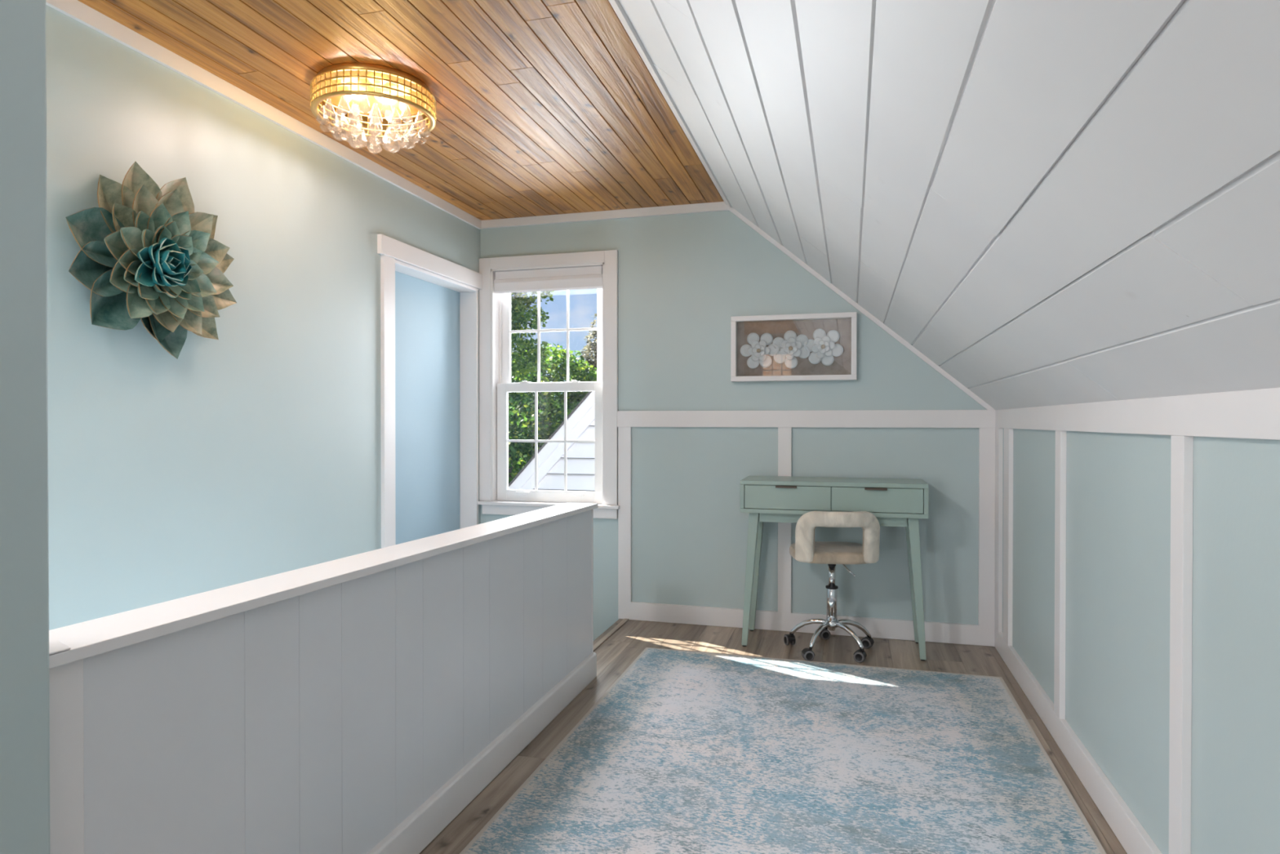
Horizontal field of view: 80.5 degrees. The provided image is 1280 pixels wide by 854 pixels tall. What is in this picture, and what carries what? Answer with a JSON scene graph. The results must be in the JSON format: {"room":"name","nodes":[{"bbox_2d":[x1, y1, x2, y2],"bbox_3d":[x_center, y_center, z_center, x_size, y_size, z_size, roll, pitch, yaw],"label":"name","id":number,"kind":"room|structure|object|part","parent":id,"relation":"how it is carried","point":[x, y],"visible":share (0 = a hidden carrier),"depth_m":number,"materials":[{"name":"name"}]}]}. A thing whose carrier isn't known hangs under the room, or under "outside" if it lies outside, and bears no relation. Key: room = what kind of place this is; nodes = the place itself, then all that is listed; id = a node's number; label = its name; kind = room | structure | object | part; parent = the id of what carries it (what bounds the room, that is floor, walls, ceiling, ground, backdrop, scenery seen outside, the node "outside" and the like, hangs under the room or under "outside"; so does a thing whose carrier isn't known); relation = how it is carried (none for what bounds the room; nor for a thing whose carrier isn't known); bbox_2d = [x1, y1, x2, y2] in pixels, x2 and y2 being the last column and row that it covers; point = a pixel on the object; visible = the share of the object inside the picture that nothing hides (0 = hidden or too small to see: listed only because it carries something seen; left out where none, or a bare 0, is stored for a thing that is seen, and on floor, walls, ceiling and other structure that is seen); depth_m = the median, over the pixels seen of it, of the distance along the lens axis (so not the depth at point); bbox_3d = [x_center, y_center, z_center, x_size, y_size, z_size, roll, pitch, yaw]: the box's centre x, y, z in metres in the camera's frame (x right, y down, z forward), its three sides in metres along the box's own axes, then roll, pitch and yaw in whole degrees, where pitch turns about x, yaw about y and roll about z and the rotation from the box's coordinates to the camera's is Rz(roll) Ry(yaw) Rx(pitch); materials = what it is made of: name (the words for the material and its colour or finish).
{"room":"upstairs landing","nodes":[
{"label":"upstairs landing","id":0,"kind":"room"},
{"bbox_2d":[0,0,49,853],"bbox_3d":[-0.917,-0.044,0.803,0.153,2.235,0.455,0,0,16],"label":"wall pier","id":1,"kind":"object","parent":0,"point":[24,713],"visible":1,"depth_m":0.97,"materials":[{"name":"teal paint"}]},
{"bbox_2d":[45,4,480,630],"bbox_3d":[-1.816,1.019,1.428,0.140,4.700,6.163,0,0,16],"label":"wall","id":2,"kind":"structure","parent":0,"point":[254,452],"depth_m":2.55,"materials":[{"name":"teal paint"}]},
{"bbox_2d":[65,161,236,359],"bbox_3d":[-1.419,-0.494,2.273,0.164,0.571,0.580,0,0,16],"label":"wall art","id":3,"kind":"object","parent":2,"relation":"attached to","point":[145,254],"visible":1,"depth_m":2.21,"materials":[{"name":"teal metal"}]},
{"bbox_2d":[45,0,481,229],"bbox_3d":[-1.742,-1.141,1.383,0.015,0.050,6.145,0,0,16],"label":"trim","id":4,"kind":"structure","parent":2,"relation":"attached to","point":[76,10],"depth_m":2.59,"materials":[{"name":"white paint"}]},
{"bbox_2d":[395,271,460,544],"bbox_3d":[-1.161,0.223,3.958,0.039,1.997,0.820,0,0,16],"label":"door","id":5,"kind":"structure","parent":2,"relation":"in","point":[428,458],"depth_m":4.00,"materials":[{"name":"blue paint"}]},
{"bbox_2d":[377,234,482,548],"bbox_3d":[-1.094,0.174,3.897,0.123,2.095,0.969,0,0,16],"label":"trim","id":6,"kind":"structure","parent":2,"relation":"attached to","point":[397,255],"depth_m":3.86,"materials":[{"name":"white paint"}]},
{"bbox_2d":[83,509,591,853],"bbox_3d":[-0.555,0.691,2.118,0.098,0.747,2.262,0,0,16],"label":"wall","id":7,"kind":"structure","parent":0,"point":[317,722],"depth_m":1.59,"materials":[{"name":"white paint"}]},
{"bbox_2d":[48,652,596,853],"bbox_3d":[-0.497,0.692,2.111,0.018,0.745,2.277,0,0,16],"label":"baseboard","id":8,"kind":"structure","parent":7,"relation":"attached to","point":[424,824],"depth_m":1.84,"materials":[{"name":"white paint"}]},
{"bbox_2d":[48,502,597,668],"bbox_3d":[-0.552,0.322,2.124,0.142,0.054,2.280,0,0,16],"label":"trim","id":9,"kind":"structure","parent":7,"relation":"attached to","point":[68,644],"depth_m":1.42,"materials":[{"name":"white paint"}]},
{"bbox_2d":[591,509,593,653],"bbox_3d":[-0.251,0.699,3.214,0.108,0.716,0.012,0,0,16],"label":"trim","id":10,"kind":"structure","parent":7,"relation":"attached to","point":[592,509],"depth_m":3.20,"materials":[{"name":"white paint"}]},
{"bbox_2d":[593,618,629,650],"bbox_3d":[-0.211,1.073,3.680,0.055,0.051,0.962,0,0,16],"label":"trim","id":11,"kind":"structure","parent":7,"relation":"attached to","point":[616,625],"depth_m":3.85,"materials":[{"name":"grey wood"}]},
{"bbox_2d":[78,0,724,220],"bbox_3d":[-1.106,-1.245,1.234,1.600,0.160,6.400,0,0,16],"label":"ceiling","id":12,"kind":"structure","parent":0,"point":[543,107],"depth_m":2.58,"materials":[{"name":"brown wood"}]},
{"bbox_2d":[310,62,435,139],"bbox_3d":[-0.918,-1.067,2.618,0.411,0.216,0.411,0,0,16],"label":"crystal ceiling light","id":13,"kind":"object","parent":12,"relation":"attached to","point":[366,88],"visible":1,"depth_m":2.56,"materials":[{"name":"gold metal"}]},
{"bbox_3d":[-0.988,-1.115,2.553,0.028,0.038,0.028,0,0,16],"label":"bulb","id":14,"kind":"part","parent":13,"relation":"part of","materials":[{"name":"white glass"}]},
{"bbox_3d":[-1.002,-1.116,2.664,0.028,0.038,0.028,0,0,16],"label":"bulb","id":15,"kind":"part","parent":13,"relation":"part of","materials":[{"name":"white glass"}]},
{"bbox_3d":[-0.878,-1.115,2.532,0.028,0.038,0.028,0,0,16],"label":"bulb","id":16,"kind":"part","parent":13,"relation":"part of","materials":[{"name":"white glass"}]},
{"bbox_3d":[-0.901,-1.116,2.711,0.028,0.038,0.028,0,0,16],"label":"bulb","id":17,"kind":"part","parent":13,"relation":"part of","materials":[{"name":"white glass"}]},
{"bbox_3d":[-0.824,-1.115,2.630,0.028,0.038,0.028,0,0,16],"label":"bulb","id":18,"kind":"part","parent":13,"relation":"part of","materials":[{"name":"white glass"}]},
{"bbox_2d":[480,210,995,640],"bbox_3d":[0.412,1.002,4.062,3.020,4.700,0.107,0,0,16],"label":"wall","id":19,"kind":"structure","parent":0,"point":[682,278],"depth_m":3.98,"materials":[{"name":"teal paint"}]},
{"bbox_2d":[493,265,602,293],"bbox_3d":[-0.515,-0.827,4.267,0.656,0.123,0.054,0,0,16],"label":"window shade","id":20,"kind":"object","parent":19,"relation":"attached to","point":[588,277],"visible":0.91,"depth_m":4.24,"materials":[{"name":"white fabric"}]},
{"bbox_2d":[479,249,617,505],"bbox_3d":[-0.508,-0.270,4.297,0.830,1.394,0.128,0,0,16],"label":"trim","id":21,"kind":"structure","parent":19,"relation":"attached to","point":[490,303],"depth_m":4.28,"materials":[{"name":"white paint"}]},
{"bbox_2d":[477,500,619,519],"bbox_3d":[-0.510,0.464,4.265,0.846,0.074,0.103,0,0,16],"label":"trim","id":22,"kind":"structure","parent":19,"relation":"attached to","point":[497,507],"depth_m":4.28,"materials":[{"name":"white paint"}]},
{"bbox_2d":[497,288,602,503],"bbox_3d":[-0.506,-0.238,4.309,0.656,1.326,0.078,0,0,16],"label":"window","id":23,"kind":"structure","parent":19,"relation":"in","point":[504,493],"depth_m":4.31,"materials":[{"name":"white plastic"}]},
{"bbox_3d":[-0.515,0.087,4.299,0.642,0.676,0.026,0,0,16],"label":"sash","id":24,"kind":"part","parent":23,"relation":"part of","materials":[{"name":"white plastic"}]},
{"bbox_2d":[481,201,732,228],"bbox_3d":[-0.218,-1.162,4.157,1.461,0.045,0.018,0,0,16],"label":"trim","id":25,"kind":"structure","parent":19,"relation":"attached to","point":[717,206],"depth_m":4.14,"materials":[{"name":"white paint"}]},
{"bbox_2d":[730,311,857,382],"bbox_3d":[0.781,-0.405,3.868,0.629,0.337,0.048,0,0,16],"label":"art","id":26,"kind":"object","parent":19,"relation":"attached to","point":[802,347],"visible":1,"depth_m":3.87,"materials":[{"name":"beige fabric"}]},
{"bbox_2d":[617,601,994,646],"bbox_3d":[0.794,1.004,3.890,1.891,0.096,0.018,0,0,16],"label":"baseboard","id":27,"kind":"structure","parent":19,"relation":"attached to","point":[879,628],"depth_m":3.88,"materials":[{"name":"white paint"}]},
{"bbox_2d":[617,409,995,626],"bbox_3d":[0.791,0.436,3.887,1.897,1.043,0.019,0,0,16],"label":"trim","id":28,"kind":"structure","parent":19,"relation":"attached to","point":[984,420],"depth_m":3.85,"materials":[{"name":"white paint"}]},
{"bbox_2d":[728,207,994,409],"bbox_3d":[1.079,-0.617,3.801,1.293,1.091,0.015,0,0,16],"label":"trim","id":29,"kind":"structure","parent":19,"relation":"attached to","point":[904,342],"depth_m":3.78,"materials":[{"name":"white paint"}]},
{"bbox_2d":[419,619,1127,853],"bbox_3d":[-0.447,1.087,1.014,3.000,0.030,6.300,0,0,16],"label":"floor","id":30,"kind":"structure","parent":0,"point":[620,649],"depth_m":3.37,"materials":[{"name":"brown wood"}]},
{"bbox_2d":[459,647,1106,853],"bbox_3d":[0.453,1.060,2.229,1.550,0.008,2.400,0,0,16],"label":"area rug","id":31,"kind":"object","parent":30,"relation":"on","point":[686,752],"visible":1,"depth_m":2.30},
{"bbox_2d":[783,511,879,662],"bbox_3d":[0.895,0.715,3.558,0.440,0.681,0.450,0,0,16],"label":"office chair","id":32,"kind":"object","parent":30,"relation":"on","point":[805,548],"visible":1,"depth_m":3.41,"materials":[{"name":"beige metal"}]},
{"bbox_3d":[0.809,0.956,3.610,0.191,0.093,0.024,0,0,25],"label":"arm","id":33,"kind":"part","parent":32,"relation":"part of","materials":[{"name":"silver metal"}]},
{"bbox_3d":[0.833,0.957,3.489,0.024,0.093,0.191,0,1,43],"label":"arm","id":34,"kind":"part","parent":32,"relation":"part of","materials":[{"name":"silver metal"}]},
{"bbox_3d":[0.905,0.592,3.576,0.380,0.056,0.352,0,0,3],"label":"seat","id":35,"kind":"part","parent":32,"relation":"part of","materials":[{"name":"beige fabric"}]},
{"bbox_3d":[0.894,0.494,3.398,0.378,0.238,0.136,0,0,4],"label":"backrest","id":36,"kind":"part","parent":32,"relation":"part of","materials":[{"name":"beige fabric"}]},
{"bbox_3d":[0.966,0.662,3.521,0.080,0.066,0.012,0,0,35],"label":"height lever","id":37,"kind":"part","parent":32,"relation":"part of","materials":[{"name":"silver metal"}]},
{"bbox_3d":[0.956,0.957,3.475,0.024,0.093,0.191,0,0,-29],"label":"arm","id":38,"kind":"part","parent":32,"relation":"part of","materials":[{"name":"silver metal"}]},
{"bbox_3d":[1.008,0.956,3.587,0.191,0.093,0.024,0,0,-11],"label":"arm","id":39,"kind":"part","parent":32,"relation":"part of","materials":[{"name":"silver metal"}]},
{"bbox_2d":[739,475,928,661],"bbox_3d":[0.928,0.655,3.657,0.847,0.800,0.338,0,0,16],"label":"writing desk","id":40,"kind":"object","parent":30,"relation":"on","point":[895,502],"visible":0.98,"depth_m":3.54,"materials":[{"name":"green paint"}]},
{"bbox_3d":[0.533,0.729,3.649,0.079,0.639,0.060,0,0,16],"label":"leg","id":41,"kind":"part","parent":40,"relation":"part of","materials":[{"name":"green paint"}]},
{"bbox_3d":[0.600,0.727,3.886,0.079,0.639,0.054,0,0,16],"label":"leg","id":42,"kind":"part","parent":40,"relation":"part of","materials":[{"name":"green paint"}]},
{"bbox_3d":[0.688,0.282,3.556,0.098,0.009,0.021,0,0,16],"label":"handle","id":43,"kind":"part","parent":40,"relation":"part of","materials":[{"name":"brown metal"}]},
{"bbox_3d":[0.694,0.333,3.564,0.400,0.110,0.010,0,0,16],"label":"drawer","id":44,"kind":"part","parent":40,"relation":"part of","materials":[{"name":"green paint"}]},
{"bbox_3d":[1.075,0.283,3.448,0.098,0.009,0.021,0,0,16],"label":"handle","id":45,"kind":"part","parent":40,"relation":"part of","materials":[{"name":"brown metal"}]},
{"bbox_3d":[1.082,0.334,3.456,0.400,0.110,0.010,0,0,16],"label":"drawer","id":46,"kind":"part","parent":40,"relation":"part of","materials":[{"name":"green paint"}]},
{"bbox_3d":[1.327,0.729,3.684,0.079,0.639,0.054,0,0,16],"label":"leg","id":47,"kind":"part","parent":40,"relation":"part of","materials":[{"name":"green paint"}]},
{"bbox_3d":[1.261,0.731,3.446,0.079,0.639,0.060,0,0,16],"label":"leg","id":48,"kind":"part","parent":40,"relation":"part of","materials":[{"name":"green paint"}]},
{"bbox_2d":[618,0,1279,409],"bbox_3d":[0.315,-0.656,0.894,1.421,1.220,6.300,0,0,16],"label":"ceiling","id":49,"kind":"structure","parent":0,"point":[1053,202],"depth_m":1.30,"materials":[{"name":"white paint"}]},
{"bbox_2d":[608,0,732,208],"bbox_3d":[-0.359,-1.143,0.998,0.036,0.042,6.145,0,0,16],"label":"trim","id":50,"kind":"structure","parent":49,"relation":"attached to","point":[616,6],"depth_m":2.52,"materials":[{"name":"white paint"}]},
{"bbox_2d":[1002,428,1279,853],"bbox_3d":[0.962,0.486,0.650,0.133,1.180,6.163,0,0,16],"label":"wall","id":51,"kind":"structure","parent":0,"point":[1118,485],"depth_m":1.77,"materials":[{"name":"teal paint"}]},
{"bbox_2d":[994,626,1162,853],"bbox_3d":[0.886,1.027,0.666,0.019,0.096,6.145,0,0,16],"label":"baseboard","id":52,"kind":"structure","parent":51,"relation":"attached to","point":[1132,836],"depth_m":2.25,"materials":[{"name":"white paint"}]},
{"bbox_2d":[995,387,1279,853],"bbox_3d":[0.887,0.460,0.662,0.018,1.041,6.145,0,0,16],"label":"trim","id":53,"kind":"structure","parent":51,"relation":"attached to","point":[1255,414],"depth_m":1.63,"materials":[{"name":"white paint"}]},
{"label":"outside","id":54,"kind":"structure","parent":0,"visible":0},
{"bbox_3d":[-4.271,4.021,21.979,100.000,0.200,120.000,0,0,16],"label":"ground","id":55,"kind":"structure","parent":54,"visible":0},
{"bbox_2d":[511,290,554,377],"bbox_3d":[-4.489,-0.531,15.708,5.882,9.016,3.071,0,0,22],"label":"maple tree","id":56,"kind":"object","parent":55,"relation":"on","point":[517,318],"visible":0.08,"depth_m":14.91,"materials":[{"name":"green plant"}]},
{"bbox_2d":[508,391,578,484],"bbox_3d":[-1.711,1.698,12.331,5.034,4.602,2.237,0,0,12],"label":"bush","id":57,"kind":"object","parent":55,"relation":"on","point":[519,433],"visible":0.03,"depth_m":12.03,"materials":[{"name":"green plant"}]},
{"bbox_2d":[508,391,595,491],"bbox_3d":[-0.565,0.544,8.170,6.348,6.951,3.570,0,0,16],"label":"neighboring house exterior","id":58,"kind":"structure","parent":55,"relation":"on","point":[580,422],"depth_m":6.37,"materials":[{"name":"white wood"}]},
{"bbox_2d":[508,342,596,471],"bbox_3d":[-2.443,0.957,18.477,5.375,5.990,2.914,0,0,20],"label":"tree","id":59,"kind":"object","parent":55,"relation":"on","point":[577,368],"visible":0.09,"depth_m":17.82,"materials":[{"name":"green plant"}]},
{"bbox_2d":[577,313,596,377],"bbox_3d":[-1.162,0.329,21.609,2.130,7.194,1.990,0,0,-16],"label":"tree","id":60,"kind":"object","parent":55,"relation":"on","point":[591,346],"visible":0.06,"depth_m":21.42,"materials":[{"name":"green plant"}]}
]}

